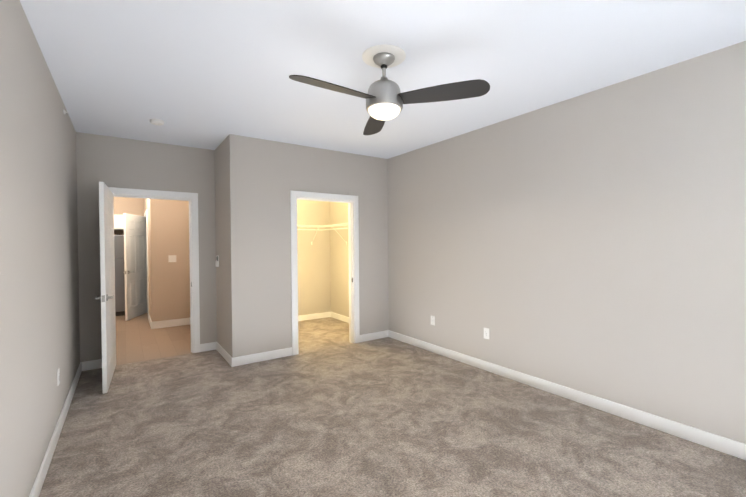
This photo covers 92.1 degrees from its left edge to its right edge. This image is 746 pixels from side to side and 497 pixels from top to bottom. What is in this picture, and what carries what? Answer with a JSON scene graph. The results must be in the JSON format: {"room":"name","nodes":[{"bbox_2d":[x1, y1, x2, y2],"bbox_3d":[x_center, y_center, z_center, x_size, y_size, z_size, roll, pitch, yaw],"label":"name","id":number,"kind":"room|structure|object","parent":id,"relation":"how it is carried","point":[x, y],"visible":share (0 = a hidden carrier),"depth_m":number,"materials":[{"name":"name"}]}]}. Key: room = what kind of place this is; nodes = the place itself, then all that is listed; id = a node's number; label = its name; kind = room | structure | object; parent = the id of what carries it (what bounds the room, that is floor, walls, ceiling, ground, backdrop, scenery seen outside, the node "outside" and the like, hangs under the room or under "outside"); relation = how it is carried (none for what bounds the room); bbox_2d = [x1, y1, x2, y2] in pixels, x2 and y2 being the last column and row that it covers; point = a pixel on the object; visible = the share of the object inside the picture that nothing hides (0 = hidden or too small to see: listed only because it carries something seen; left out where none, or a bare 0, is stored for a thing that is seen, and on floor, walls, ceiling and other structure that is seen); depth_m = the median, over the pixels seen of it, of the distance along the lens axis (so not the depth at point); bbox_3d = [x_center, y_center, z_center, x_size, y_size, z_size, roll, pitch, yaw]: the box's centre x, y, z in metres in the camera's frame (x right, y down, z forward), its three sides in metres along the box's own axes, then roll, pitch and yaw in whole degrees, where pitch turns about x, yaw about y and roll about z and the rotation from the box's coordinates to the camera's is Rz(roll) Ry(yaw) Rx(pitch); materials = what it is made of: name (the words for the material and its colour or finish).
{"room":"empty bedroom","nodes":[
{"label":"empty bedroom","id":0,"kind":"room"},
{"bbox_2d":[0,0,79,496],"bbox_3d":[-2.210,0.051,2.359,0.120,2.615,7.710,-1,1,-35],"label":"wall","id":1,"kind":"structure","parent":0,"point":[39,315],"depth_m":1.98,"materials":[{"name":"grey paint"}]},
{"bbox_2d":[29,362,84,496],"bbox_3d":[-1.615,1.314,1.645,0.014,0.100,5.603,-1,1,-35],"label":"baseboard","id":2,"kind":"structure","parent":1,"relation":"attached to","point":[36,489],"depth_m":2.41,"materials":[{"name":"white paint"}]},
{"bbox_2d":[57,368,59,385],"bbox_3d":[-2.327,0.949,2.663,0.009,0.116,0.072,-1,1,-35],"label":"electrical outlet","id":3,"kind":"object","parent":1,"relation":"attached to","point":[58,376],"visible":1,"depth_m":2.64,"materials":[{"name":"white plastic"}]},
{"bbox_2d":[113,197,143,234],"bbox_3d":[-5.791,0.014,7.451,1.773,2.615,0.120,-1,1,-35],"label":"wall","id":4,"kind":"structure","parent":0,"point":[133,206],"depth_m":7.73,"materials":[{"name":"beige paint"}]},
{"bbox_2d":[114,215,123,230],"bbox_3d":[-5.453,-0.522,7.189,1.060,0.290,0.690,-1,1,-35],"label":"upper cabinet","id":5,"kind":"object","parent":4,"relation":"attached to","point":[118,222],"visible":0.02,"depth_m":7.11,"materials":[{"name":"white wood"}]},
{"bbox_2d":[76,132,216,361],"bbox_3d":[-2.679,0.029,4.378,1.404,2.615,0.120,-1,1,-35],"label":"wall","id":6,"kind":"structure","parent":0,"point":[115,162],"depth_m":4.19,"materials":[{"name":"grey paint"}]},
{"bbox_2d":[95,182,115,393],"bbox_3d":[-2.727,0.359,3.710,0.135,1.950,0.941,-1,1,-31],"label":"entry door","id":7,"kind":"structure","parent":6,"relation":"in","point":[107,266],"depth_m":3.46,"materials":[{"name":"white paint"}]},
{"bbox_2d":[108,187,199,352],"bbox_3d":[-2.673,0.318,4.384,0.985,2.038,0.156,-1,1,-35],"label":"door frame","id":8,"kind":"structure","parent":6,"relation":"attached to","point":[192,198],"depth_m":4.57,"materials":[{"name":"white paint"}]},
{"bbox_2d":[143,198,151,319],"bbox_3d":[-4.322,0.009,6.989,0.120,2.615,2.310,-1,1,-35],"label":"wall","id":9,"kind":"structure","parent":0,"point":[147,204],"depth_m":6.33,"materials":[{"name":"beige paint"}]},
{"bbox_2d":[123,213,146,320],"bbox_3d":[-4.563,0.332,6.931,0.135,1.950,0.821,-1,1,-10],"label":"hall door","id":10,"kind":"structure","parent":9,"relation":"in","point":[135,265],"depth_m":6.86,"materials":[{"name":"white paint"}]},
{"bbox_2d":[144,209,148,313],"bbox_3d":[-4.357,0.297,7.033,0.140,2.038,0.970,-1,1,-35],"label":"door frame","id":11,"kind":"structure","parent":9,"relation":"attached to","point":[146,214],"depth_m":6.61,"materials":[{"name":"white paint"}]},
{"bbox_2d":[148,314,152,328],"bbox_3d":[-3.877,1.262,6.261,0.017,0.120,0.859,-1,1,-35],"label":"baseboard","id":12,"kind":"structure","parent":9,"relation":"attached to","point":[150,321],"depth_m":6.06,"materials":[{"name":"white paint"}]},
{"bbox_2d":[116,313,191,364],"bbox_3d":[-4.301,1.380,5.882,2.644,0.100,4.412,-1,1,-35],"label":"floor","id":13,"kind":"structure","parent":0,"point":[138,339],"depth_m":5.19,"materials":[{"name":"beige tile"}]},
{"bbox_2d":[114,235,124,315],"bbox_3d":[-5.285,0.528,7.218,0.740,1.585,0.765,-1,1,-35],"label":"fridge","id":14,"kind":"object","parent":13,"relation":"on","point":[119,276],"depth_m":7.04,"materials":[{"name":"silver metal"}]},
{"bbox_2d":[150,199,189,321],"bbox_3d":[-3.421,0.013,6.134,0.631,2.615,0.120,-1,1,-35],"label":"wall","id":15,"kind":"structure","parent":0,"point":[170,281],"depth_m":6.06,"materials":[{"name":"beige paint"}]},
{"bbox_2d":[153,318,189,328],"bbox_3d":[-3.376,1.260,6.093,0.570,0.120,0.014,-1,1,-35],"label":"baseboard","id":16,"kind":"structure","parent":15,"relation":"attached to","point":[169,323],"depth_m":6.07,"materials":[{"name":"white paint"}]},
{"bbox_2d":[168,255,175,261],"bbox_3d":[-3.388,0.174,6.076,0.118,0.116,0.016,-1,1,-35],"label":"light switch","id":17,"kind":"object","parent":15,"relation":"attached to","point":[171,258],"visible":1,"depth_m":6.07,"materials":[{"name":"white plastic"}]},
{"bbox_2d":[214,134,242,357],"bbox_3d":[-2.346,0.016,5.237,0.120,2.615,2.818,-1,1,-35],"label":"wall","id":18,"kind":"structure","parent":0,"point":[228,229],"depth_m":4.12,"materials":[{"name":"grey paint"}]},
{"bbox_2d":[215,255,218,266],"bbox_3d":[-1.991,0.161,4.595,0.030,0.145,0.076,-1,1,-35],"label":"switch","id":19,"kind":"object","parent":18,"relation":"attached to","point":[217,261],"visible":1,"depth_m":4.57,"materials":[{"name":"white plastic"}]},
{"bbox_2d":[213,342,236,366],"bbox_3d":[-1.821,1.280,4.393,0.017,0.100,0.845,-1,1,-35],"label":"baseboard","id":20,"kind":"structure","parent":18,"relation":"attached to","point":[216,346],"depth_m":4.31,"materials":[{"name":"white paint"}]},
{"bbox_2d":[297,200,330,315],"bbox_3d":[-1.650,-0.003,6.276,2.205,2.615,0.120,-1,1,-35],"label":"wall","id":21,"kind":"structure","parent":0,"point":[314,288],"depth_m":6.59,"materials":[{"name":"grey paint"}]},
{"bbox_2d":[297,225,322,244],"bbox_3d":[-1.574,-0.228,6.054,2.075,0.350,0.327,-1,1,-35],"label":"wire closet shelf","id":22,"kind":"object","parent":21,"relation":"attached to","point":[318,226],"depth_m":6.29,"materials":[{"name":"white metal"}]},
{"bbox_2d":[298,312,329,320],"bbox_3d":[-1.651,1.256,6.202,2.085,0.100,0.014,-1,1,-35],"label":"baseboard","id":23,"kind":"structure","parent":21,"relation":"attached to","point":[323,315],"depth_m":6.58,"materials":[{"name":"white paint"}]},
{"bbox_2d":[241,136,388,355],"bbox_3d":[-0.672,0.009,4.754,2.085,2.615,0.120,-1,1,-35],"label":"wall","id":24,"kind":"structure","parent":0,"point":[274,174],"depth_m":4.40,"materials":[{"name":"grey paint"}]},
{"bbox_2d":[234,347,291,365],"bbox_3d":[-1.289,1.278,4.257,0.698,0.100,0.014,-1,1,-35],"label":"baseboard","id":25,"kind":"structure","parent":24,"relation":"attached to","point":[247,359],"depth_m":4.25,"materials":[{"name":"white paint"}]},
{"bbox_2d":[290,190,359,354],"bbox_3d":[-0.642,0.297,4.777,0.985,2.038,0.156,-1,1,-35],"label":"trim","id":26,"kind":"structure","parent":24,"relation":"attached to","point":[353,245],"depth_m":4.93,"materials":[{"name":"white paint"}]},
{"bbox_2d":[360,330,388,341],"bbox_3d":[0.005,1.256,5.149,0.477,0.100,0.014,-1,1,-35],"label":"baseboard","id":27,"kind":"structure","parent":24,"relation":"attached to","point":[382,334],"depth_m":5.15,"materials":[{"name":"white paint"}]},
{"bbox_2d":[20,0,745,158],"bbox_3d":[-1.788,-1.332,4.116,4.849,0.100,10.140,-1,1,-35],"label":"ceiling","id":28,"kind":"structure","parent":0,"point":[208,74],"depth_m":2.40,"materials":[{"name":"white paint"}]},
{"bbox_2d":[150,119,163,125],"bbox_3d":[-2.152,-1.252,3.584,0.124,0.041,0.124,-1,1,-35],"label":"smoke detector","id":29,"kind":"object","parent":28,"relation":"attached to","point":[158,122],"visible":1,"depth_m":3.55,"materials":[{"name":"white plastic"}]},
{"bbox_2d":[289,44,489,134],"bbox_3d":[-0.045,-1.067,2.327,1.073,0.412,1.182,-1,1,-35],"label":"ceiling fan","id":30,"kind":"object","parent":28,"relation":"hanging from","point":[385,98],"visible":1,"depth_m":2.29,"materials":[{"name":"silver metal"}]},
{"bbox_2d":[39,317,745,496],"bbox_3d":[-0.412,1.386,3.069,3.849,0.100,6.820,-1,1,-35],"label":"floor","id":31,"kind":"structure","parent":0,"point":[335,413],"depth_m":2.56,"materials":[{"name":"grey carpet"}]},
{"bbox_2d":[330,41,745,443],"bbox_3d":[1.111,0.003,4.111,0.120,2.615,6.820,-1,1,-35],"label":"wall","id":32,"kind":"structure","parent":0,"point":[593,243],"depth_m":2.94,"materials":[{"name":"grey paint"}]},
{"bbox_2d":[323,223,347,244],"bbox_3d":[-0.369,-0.232,5.866,0.305,0.345,1.350,-1,1,-35],"label":"wire closet shelf","id":33,"kind":"object","parent":32,"relation":"attached to","point":[334,225],"depth_m":6.13,"materials":[{"name":"white metal"}]},
{"bbox_2d":[330,312,348,322],"bbox_3d":[-0.312,1.246,6.086,0.014,0.100,1.650,-1,1,-35],"label":"baseboard","id":34,"kind":"structure","parent":32,"relation":"attached to","point":[334,315],"depth_m":6.50,"materials":[{"name":"white paint"}]},
{"bbox_2d":[431,316,434,324],"bbox_3d":[0.750,0.908,4.537,0.016,0.116,0.072,-1,1,-35],"label":"outlet","id":35,"kind":"object","parent":32,"relation":"attached to","point":[432,320],"visible":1,"depth_m":4.53,"materials":[{"name":"white plastic"}]},
{"bbox_2d":[484,328,488,338],"bbox_3d":[1.219,0.913,3.864,0.009,0.116,0.072,-1,1,-35],"label":"electrical outlet","id":36,"kind":"object","parent":32,"relation":"attached to","point":[486,333],"visible":1,"depth_m":3.86,"materials":[{"name":"white plastic"}]},
{"bbox_2d":[389,330,745,459],"bbox_3d":[1.580,1.267,3.345,0.014,0.100,4.772,-1,1,-35],"label":"baseboard","id":37,"kind":"structure","parent":32,"relation":"attached to","point":[710,440],"depth_m":2.92,"materials":[{"name":"white paint"}]}
]}

